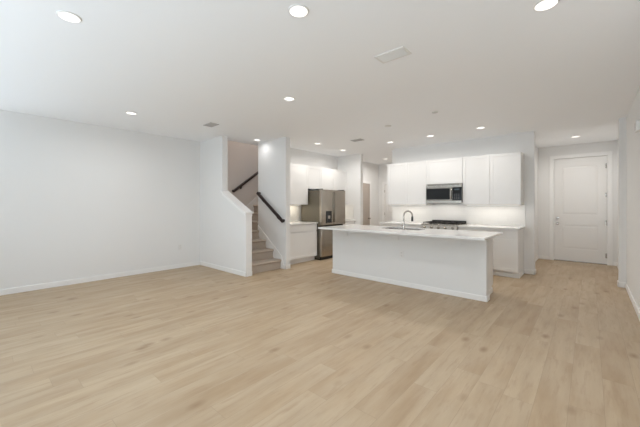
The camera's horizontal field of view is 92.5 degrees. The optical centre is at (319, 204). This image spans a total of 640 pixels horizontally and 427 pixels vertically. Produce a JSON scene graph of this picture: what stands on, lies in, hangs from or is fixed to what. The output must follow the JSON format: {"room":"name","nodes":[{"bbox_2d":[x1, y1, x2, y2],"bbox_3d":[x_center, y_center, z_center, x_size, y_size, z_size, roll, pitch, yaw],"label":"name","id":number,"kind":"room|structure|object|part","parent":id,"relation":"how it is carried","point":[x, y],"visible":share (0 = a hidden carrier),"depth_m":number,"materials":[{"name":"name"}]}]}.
{"room":"open-plan living room","nodes":[
{"label":"open-plan living room","id":0,"kind":"room"},
{"bbox_2d":[0,110,257,289],"bbox_3d":[-3.425,-1.310,6.067,0.120,5.300,8.820,0,0,41],"label":"wall","id":1,"kind":"structure","parent":0,"point":[78,199],"depth_m":5.39,"materials":[{"name":"paint"}]},
{"bbox_2d":[0,261,199,295],"bbox_3d":[-4.439,1.298,4.815,0.014,0.085,5.360,0,0,41],"label":"baseboard","id":2,"kind":"structure","parent":1,"relation":"attached to","point":[148,270],"depth_m":5.31,"materials":[{"name":"paint"}]},
{"bbox_2d":[232,171,257,191],"bbox_3d":[-1.729,-0.713,7.832,0.080,0.846,1.166,0,0,41],"label":"handrail","id":3,"kind":"object","parent":1,"relation":"attached to","point":[256,173],"visible":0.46,"depth_m":7.63,"materials":[{"name":"brown wood"}]},
{"bbox_2d":[200,136,244,271],"bbox_3d":[-1.984,-0.030,6.304,1.730,2.740,0.120,0,0,41],"label":"wall","id":4,"kind":"structure","parent":0,"point":[222,225],"depth_m":6.32,"materials":[{"name":"paint"}]},
{"bbox_2d":[200,261,251,276],"bbox_3d":[-1.977,1.298,6.293,1.755,0.085,0.140,0,0,41],"label":"baseboard","id":5,"kind":"structure","parent":4,"relation":"attached to","point":[241,273],"depth_m":6.08,"materials":[{"name":"paint"}]},
{"bbox_2d":[220,190,253,215],"bbox_3d":[-1.633,-0.035,5.995,0.885,0.510,0.180,0,0,41],"label":"trim","id":6,"kind":"structure","parent":4,"relation":"attached to","point":[231,198],"depth_m":5.94,"materials":[{"name":"paint"}]},
{"bbox_2d":[245,216,251,271],"bbox_3d":[-1.334,0.777,5.732,0.021,1.125,0.132,0,0,41],"label":"trim","id":7,"kind":"structure","parent":4,"relation":"attached to","point":[248,219],"depth_m":5.72,"materials":[{"name":"paint"}]},
{"bbox_2d":[258,137,289,264],"bbox_3d":[-1.017,-0.030,6.705,0.930,2.740,0.120,0,0,41],"label":"wall","id":8,"kind":"structure","parent":0,"point":[273,155],"depth_m":6.55,"materials":[{"name":"paint"}]},
{"bbox_2d":[256,192,284,222],"bbox_3d":[-1.075,0.045,6.614,0.881,0.660,0.080,0,0,41],"label":"handrail","id":9,"kind":"object","parent":8,"relation":"attached to","point":[261,197],"visible":1,"depth_m":6.55,"materials":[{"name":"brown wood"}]},
{"bbox_2d":[0,258,639,426],"bbox_3d":[0.262,1.390,4.753,7.390,0.100,11.720,0,0,41],"label":"floor","id":10,"kind":"structure","parent":0,"point":[306,344],"depth_m":2.76,"materials":[{"name":"brown wood"}]},
{"bbox_2d":[246,195,283,273],"bbox_3d":[-0.919,-0.064,7.519,1.718,2.808,3.108,0,0,41],"label":"staircase","id":11,"kind":"structure","parent":10,"relation":"on","point":[264,259],"depth_m":6.54,"materials":[{"name":"beige wood"}]},
{"bbox_3d":[-1.367,-0.447,8.299,0.014,2.043,2.450,0,0,41],"label":"skirting","id":12,"kind":"part","parent":11,"relation":"part of","materials":[{"name":"paint"}]},
{"bbox_3d":[-1.086,0.903,6.676,0.855,0.874,0.013,0,0,41],"label":"skirting","id":13,"kind":"part","parent":11,"relation":"part of","materials":[{"name":"paint"}]},
{"bbox_2d":[290,224,316,264],"bbox_3d":[-0.656,0.898,7.186,0.613,0.884,1.070,0,0,41],"label":"base cabinet","id":14,"kind":"object","parent":10,"relation":"on","point":[303,238],"visible":0.58,"depth_m":7.04,"materials":[{"name":"paint"}]},
{"bbox_3d":[-0.424,0.543,7.000,0.019,0.146,1.041,0,0,41],"label":"drawer","id":15,"kind":"part","parent":14,"relation":"part of","materials":[{"name":"paint"}]},
{"bbox_2d":[290,221,317,224],"bbox_3d":[-0.643,0.441,7.179,0.644,0.029,1.084,0,0,41],"label":"countertop","id":16,"kind":"structure","parent":14,"relation":"on","point":[295,222],"depth_m":7.26,"materials":[{"name":"white stone"}]},
{"bbox_2d":[301,189,344,259],"bbox_3d":[0.099,0.480,7.901,0.704,1.720,0.950,0,0,41],"label":"refrigerator","id":17,"kind":"object","parent":10,"relation":"on","point":[324,207],"visible":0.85,"depth_m":7.52,"materials":[{"name":"silver metal"}]},
{"bbox_3d":[0.325,0.920,7.702,0.073,0.690,0.950,0,0,41],"label":"freezer drawer","id":18,"kind":"part","parent":17,"relation":"part of","materials":[{"name":"silver metal"}]},
{"bbox_3d":[0.167,0.072,7.522,0.073,0.865,0.471,0,0,41],"label":"door","id":19,"kind":"part","parent":17,"relation":"part of","materials":[{"name":"silver metal"}]},
{"bbox_3d":[0.338,0.065,7.653,0.016,0.750,0.012,0,0,41],"label":"handle","id":20,"kind":"part","parent":17,"relation":"part of","materials":[{"name":"silver metal"}]},
{"bbox_3d":[0.483,0.072,7.882,0.073,0.865,0.471,0,0,41],"label":"door","id":21,"kind":"part","parent":17,"relation":"part of","materials":[{"name":"silver metal"}]},
{"bbox_2d":[343,221,353,224],"bbox_3d":[0.547,0.898,8.553,0.613,0.884,0.571,0,0,41],"label":"base cabinet","id":22,"kind":"object","parent":10,"relation":"on","point":[346,222],"visible":0.1,"depth_m":8.38,"materials":[{"name":"paint"}]},
{"bbox_2d":[381,224,420,227],"bbox_3d":[2.042,0.898,7.255,0.995,0.884,0.628,0,0,41],"label":"base cabinet","id":23,"kind":"object","parent":10,"relation":"on","point":[391,225],"visible":0.09,"depth_m":7.03,"materials":[{"name":"paint"}]},
{"bbox_3d":[1.655,0.543,7.190,0.496,0.146,0.019,0,0,41],"label":"drawer","id":24,"kind":"part","parent":23,"relation":"part of","materials":[{"name":"paint"}]},
{"bbox_2d":[379,221,422,224],"bbox_3d":[2.022,0.441,7.256,1.025,0.029,0.654,0,0,41],"label":"countertop","id":25,"kind":"structure","parent":23,"relation":"on","point":[389,222],"depth_m":7.26,"materials":[{"name":"white stone"}]},
{"bbox_3d":[2.028,0.550,6.861,0.491,0.165,0.019,0,0,41],"label":"drawer","id":26,"kind":"part","parent":23,"relation":"part of","materials":[{"name":"paint"}]},
{"bbox_2d":[332,230,492,301],"bbox_3d":[1.421,0.898,5.291,2.746,0.884,0.860,0,0,41],"label":"kitchen island","id":27,"kind":"object","parent":10,"relation":"on","point":[463,268],"visible":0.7,"depth_m":4.84,"materials":[{"name":"paint"}]},
{"bbox_2d":[318,224,502,239],"bbox_3d":[1.376,0.441,5.217,2.830,0.029,1.070,0,0,41],"label":"island countertop","id":28,"kind":"structure","parent":27,"relation":"on","point":[444,233],"depth_m":4.84,"materials":[{"name":"white stone"}]},
{"bbox_2d":[386,227,423,229],"bbox_3d":[1.475,0.532,5.443,0.738,0.205,0.398,0,0,41],"label":"sink","id":29,"kind":"object","parent":28,"relation":"in","point":[386,227],"visible":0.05,"depth_m":5.62,"materials":[{"name":"grey metal"}]},
{"bbox_2d":[399,210,412,229],"bbox_3d":[1.450,0.262,5.162,0.254,0.327,0.093,0,0,2],"label":"faucet","id":30,"kind":"object","parent":28,"relation":"on","point":[403,225],"visible":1,"depth_m":5.14,"materials":[{"name":"grey metal"}]},
{"bbox_3d":[1.483,0.207,5.166,0.185,0.217,0.025,0,0,-15],"label":"spout","id":31,"kind":"part","parent":30,"relation":"part of","materials":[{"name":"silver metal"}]},
{"bbox_3d":[1.453,1.302,5.327,2.746,0.075,0.583,0,0,41],"label":"skirting","id":32,"kind":"part","parent":27,"relation":"part of","materials":[{"name":"paint"}]},
{"bbox_2d":[420,220,465,229],"bbox_3d":[2.668,0.833,6.633,0.758,0.955,0.714,0,0,41],"label":"range","id":33,"kind":"object","parent":10,"relation":"on","point":[434,224],"visible":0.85,"depth_m":6.49,"materials":[{"name":"silver metal"}]},
{"bbox_3d":[2.478,0.487,6.416,0.758,0.105,0.055,0,0,41],"label":"control panel","id":34,"kind":"part","parent":33,"relation":"part of","materials":[{"name":"silver metal"}]},
{"bbox_2d":[422,223,464,225],"bbox_3d":[2.697,0.424,6.665,0.758,0.019,0.628,0,0,41],"label":"cooktop","id":35,"kind":"object","parent":33,"relation":"in","point":[423,224],"depth_m":6.46,"materials":[{"name":"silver metal"}]},
{"bbox_2d":[458,227,523,277],"bbox_3d":[3.382,0.898,6.075,1.040,0.884,0.628,0,0,41],"label":"base cabinet","id":36,"kind":"object","parent":10,"relation":"on","point":[508,247],"visible":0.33,"depth_m":5.66,"materials":[{"name":"paint"}]},
{"bbox_3d":[2.980,0.543,6.022,0.503,0.146,0.019,0,0,41],"label":"drawer","id":37,"kind":"part","parent":36,"relation":"part of","materials":[{"name":"paint"}]},
{"bbox_2d":[458,224,524,229],"bbox_3d":[3.378,0.441,6.062,1.052,0.029,0.654,0,0,41],"label":"countertop","id":38,"kind":"structure","parent":36,"relation":"on","point":[465,225],"depth_m":5.94,"materials":[{"name":"white stone"}]},
{"bbox_3d":[3.366,0.543,5.683,0.516,0.146,0.019,0,0,41],"label":"drawer","id":39,"kind":"part","parent":36,"relation":"part of","materials":[{"name":"paint"}]},
{"bbox_3d":[3.366,0.930,5.683,0.516,0.589,0.019,0,0,41],"label":"door","id":40,"kind":"part","parent":36,"relation":"part of","materials":[{"name":"paint"}]},
{"bbox_3d":[3.226,1.302,5.893,1.033,0.075,0.012,0,0,41],"label":"skirting","id":41,"kind":"part","parent":36,"relation":"part of","materials":[{"name":"paint"}]},
{"bbox_2d":[0,0,639,163],"bbox_3d":[0.262,-1.550,4.753,7.390,0.300,11.720,0,0,41],"label":"ceiling","id":42,"kind":"structure","parent":0,"point":[563,71],"depth_m":3.20,"materials":[{"name":"white paint"}]},
{"bbox_2d":[56,10,81,22],"bbox_3d":[-1.867,-1.395,2.283,0.152,0.010,0.152,0,0,41],"label":"recessed light","id":43,"kind":"object","parent":42,"relation":"in","point":[65,15],"visible":1,"depth_m":2.27,"materials":[{"name":"white plastic"}]},
{"bbox_2d":[203,122,218,126],"bbox_3d":[-1.907,-1.393,5.370,0.260,0.013,0.160,0,0,41],"label":"ceiling vent","id":44,"kind":"object","parent":42,"relation":"in","point":[210,124],"visible":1,"depth_m":5.34,"materials":[{"name":"grey metal"}]},
{"bbox_2d":[284,96,294,100],"bbox_3d":[-0.406,-1.395,4.048,0.152,0.010,0.152,0,0,41],"label":"recessed light","id":45,"kind":"object","parent":42,"relation":"in","point":[288,98],"visible":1,"depth_m":4.03,"materials":[{"name":"white"}]},
{"bbox_2d":[288,4,308,17],"bbox_3d":[-0.155,-1.395,2.215,0.152,0.010,0.152,0,0,41],"label":"recessed light","id":46,"kind":"object","parent":42,"relation":"in","point":[296,10],"visible":1,"depth_m":2.20,"materials":[{"name":"white"}]},
{"bbox_2d":[374,46,411,63],"bbox_3d":[0.679,-1.393,2.867,0.300,0.013,0.170,0,0,41],"label":"ceiling vent","id":47,"kind":"object","parent":42,"relation":"in","point":[399,52],"visible":1,"depth_m":2.85,"materials":[{"name":"white plastic"}]},
{"bbox_2d":[533,0,559,10],"bbox_3d":[1.579,-1.395,2.141,0.152,0.010,0.152,0,0,41],"label":"recessed light","id":48,"kind":"object","parent":42,"relation":"in","point":[542,5],"visible":1,"depth_m":2.14,"materials":[{"name":"white"}]},
{"bbox_2d":[290,148,378,225],"bbox_3d":[0.360,-0.030,8.890,0.110,2.740,4.980,0,0,41],"label":"wall","id":49,"kind":"structure","parent":0,"point":[301,157],"depth_m":8.87,"materials":[{"name":"paint"}]},
{"bbox_2d":[290,205,298,221],"bbox_3d":[-0.881,0.215,7.389,0.009,0.419,1.075,0,0,41],"label":"backsplash","id":50,"kind":"structure","parent":49,"relation":"attached to","point":[294,209],"depth_m":7.66,"materials":[{"name":"white tile"}]},
{"bbox_2d":[290,163,307,204],"bbox_3d":[-0.768,-0.477,7.274,0.328,0.965,1.053,0,0,41],"label":"upper cabinet","id":51,"kind":"object","parent":49,"relation":"attached to","point":[298,173],"visible":0.49,"depth_m":7.32,"materials":[{"name":"paint"}]},
{"bbox_2d":[308,166,332,189],"bbox_3d":[-0.088,-0.675,8.046,0.328,0.570,1.000,0,0,41],"label":"upper cabinet","id":52,"kind":"object","parent":49,"relation":"attached to","point":[318,177],"visible":0.78,"depth_m":7.91,"materials":[{"name":"paint"}]},
{"bbox_3d":[-0.138,-0.675,7.756,0.019,0.562,0.496,0,0,41],"label":"door","id":53,"kind":"part","parent":52,"relation":"part of","materials":[{"name":"paint"}]},
{"bbox_3d":[0.193,-0.675,8.132,0.019,0.562,0.496,0,0,41],"label":"door","id":54,"kind":"part","parent":52,"relation":"part of","materials":[{"name":"paint"}]},
{"bbox_2d":[333,169,345,204],"bbox_3d":[0.436,-0.477,8.642,0.328,0.965,0.584,0,0,41],"label":"upper cabinet","id":55,"kind":"object","parent":49,"relation":"attached to","point":[339,176],"visible":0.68,"depth_m":8.52,"materials":[{"name":"paint"}]},
{"bbox_2d":[363,181,370,224],"bbox_3d":[1.423,0.287,9.927,0.114,2.105,0.910,0,0,41],"label":"door","id":56,"kind":"structure","parent":49,"relation":"in","point":[366,184],"depth_m":10.10,"materials":[{"name":"grey paint"}]},
{"bbox_2d":[337,154,362,224],"bbox_3d":[0.851,-0.030,8.751,0.810,2.740,0.120,0,0,41],"label":"wall","id":57,"kind":"structure","parent":0,"point":[352,164],"depth_m":8.57,"materials":[{"name":"paint"}]},
{"bbox_2d":[345,205,353,219],"bbox_3d":[0.729,0.215,8.771,0.560,0.419,0.009,0,0,41],"label":"backsplash","id":58,"kind":"structure","parent":57,"relation":"attached to","point":[349,209],"depth_m":8.67,"materials":[{"name":"white tile"}]},
{"bbox_2d":[379,163,391,225],"bbox_3d":[2.747,-0.030,10.186,1.980,2.740,0.120,0,0,41],"label":"wall","id":59,"kind":"structure","parent":0,"point":[382,167],"depth_m":10.65,"materials":[{"name":"paint"}]},
{"bbox_2d":[382,182,391,221],"bbox_3d":[2.552,0.282,10.343,0.950,2.115,0.142,0,0,41],"label":"door","id":60,"kind":"structure","parent":59,"relation":"in","point":[386,209],"depth_m":10.56,"materials":[{"name":"paint"}]},
{"bbox_3d":[2.552,0.282,10.343,0.950,2.115,0.142,0,0,41],"label":"frame","id":61,"kind":"part","parent":60,"relation":"part of","materials":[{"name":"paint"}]},
{"bbox_2d":[392,131,534,272],"bbox_3d":[3.022,-0.030,6.912,3.000,2.740,0.150,0,0,41],"label":"wall","id":62,"kind":"structure","parent":0,"point":[524,143],"depth_m":6.20,"materials":[{"name":"paint"}]},
{"bbox_2d":[387,161,431,204],"bbox_3d":[2.142,-0.492,7.367,0.998,0.995,0.328,0,0,41],"label":"upper cabinet","id":63,"kind":"object","parent":62,"relation":"attached to","point":[406,182],"visible":1,"depth_m":7.22,"materials":[{"name":"paint"}]},
{"bbox_3d":[1.853,-0.492,7.415,0.496,0.987,0.019,0,0,41],"label":"door","id":64,"kind":"part","parent":63,"relation":"part of","materials":[{"name":"paint"}]},
{"bbox_3d":[2.227,-0.492,7.085,0.494,0.987,0.019,0,0,41],"label":"door","id":65,"kind":"part","parent":63,"relation":"part of","materials":[{"name":"paint"}]},
{"bbox_2d":[427,157,462,183],"bbox_3d":[2.802,-0.720,6.785,0.758,0.540,0.328,0,0,41],"label":"upper cabinet","id":66,"kind":"object","parent":62,"relation":"attached to","point":[442,171],"visible":0.94,"depth_m":6.65,"materials":[{"name":"paint"}]},
{"bbox_2d":[426,183,462,202],"bbox_3d":[2.765,-0.239,6.742,0.754,0.418,0.439,0,0,41],"label":"microwave","id":67,"kind":"object","parent":66,"relation":"attached to","point":[451,192],"visible":0.99,"depth_m":6.59,"materials":[{"name":"silver metal"}]},
{"bbox_3d":[2.668,-0.406,6.633,0.754,0.085,0.022,0,0,41],"label":"panel","id":68,"kind":"part","parent":67,"relation":"part of","materials":[{"name":"silver metal"}]},
{"bbox_3d":[2.670,-0.059,6.634,0.754,0.057,0.034,0,0,41],"label":"panel","id":69,"kind":"part","parent":67,"relation":"part of","materials":[{"name":"silver metal"}]},
{"bbox_3d":[2.878,-0.225,6.439,0.183,0.270,0.030,0,0,41],"label":"control panel","id":70,"kind":"part","parent":67,"relation":"part of","materials":[{"name":"black glass"}]},
{"bbox_2d":[392,205,524,225],"bbox_3d":[2.919,0.215,6.896,2.845,0.419,0.009,0,0,41],"label":"backsplash","id":71,"kind":"structure","parent":62,"relation":"attached to","point":[505,215],"depth_m":6.65,"materials":[{"name":"white tile"}]},
{"bbox_2d":[463,152,523,204],"bbox_3d":[3.475,-0.492,6.193,1.030,0.995,0.328,0,0,41],"label":"upper cabinet","id":72,"kind":"object","parent":62,"relation":"attached to","point":[493,179],"visible":1,"depth_m":6.02,"materials":[{"name":"paint"}]},
{"bbox_3d":[3.178,-0.492,6.249,0.506,0.987,0.019,0,0,41],"label":"door","id":73,"kind":"part","parent":72,"relation":"part of","materials":[{"name":"paint"}]},
{"bbox_3d":[3.564,-0.492,5.908,0.516,0.987,0.019,0,0,41],"label":"door","id":74,"kind":"part","parent":72,"relation":"part of","materials":[{"name":"paint"}]},
{"bbox_2d":[535,145,537,257],"bbox_3d":[4.696,-0.030,6.891,0.120,2.740,2.030,0,0,41],"label":"wall","id":75,"kind":"structure","parent":0,"point":[536,148],"depth_m":7.41,"materials":[{"name":"paint"}]},
{"bbox_2d":[538,140,617,265],"bbox_3d":[5.984,-0.030,7.189,1.660,2.740,0.120,0,0,41],"label":"wall","id":76,"kind":"structure","parent":0,"point":[544,153],"depth_m":7.36,"materials":[{"name":"paint"}]},
{"bbox_2d":[525,255,616,274],"bbox_3d":[5.220,1.298,6.321,1.420,0.085,2.194,0,0,41],"label":"baseboard","id":77,"kind":"structure","parent":76,"relation":"attached to","point":[538,256],"depth_m":6.69,"materials":[{"name":"paint"}]},
{"bbox_2d":[549,151,611,265],"bbox_3d":[6.022,0.083,7.118,1.110,2.515,0.176,0,0,41],"label":"door","id":78,"kind":"structure","parent":76,"relation":"in","point":[580,185],"depth_m":7.09,"materials":[{"name":"paint"}]},
{"bbox_2d":[618,86,639,310],"bbox_3d":[1.981,-0.030,1.560,0.208,2.740,9.200,0,0,41],"label":"wall","id":79,"kind":"structure","parent":0,"point":[628,141],"depth_m":4.55,"materials":[{"name":"paint"}]},
{"bbox_2d":[617,280,639,320],"bbox_3d":[1.974,1.298,1.653,0.102,0.085,9.090,0,0,41],"label":"baseboard","id":80,"kind":"structure","parent":79,"relation":"attached to","point":[619,284],"depth_m":4.30,"materials":[{"name":"paint"}]},
{"bbox_2d":[634,120,639,132],"bbox_3d":[3.786,-0.930,3.661,0.036,0.120,0.160,0,0,41],"label":"door chime","id":81,"kind":"object","parent":79,"relation":"attached to","point":[637,122],"visible":1,"depth_m":3.61,"materials":[{"name":"white plastic"}]}
]}

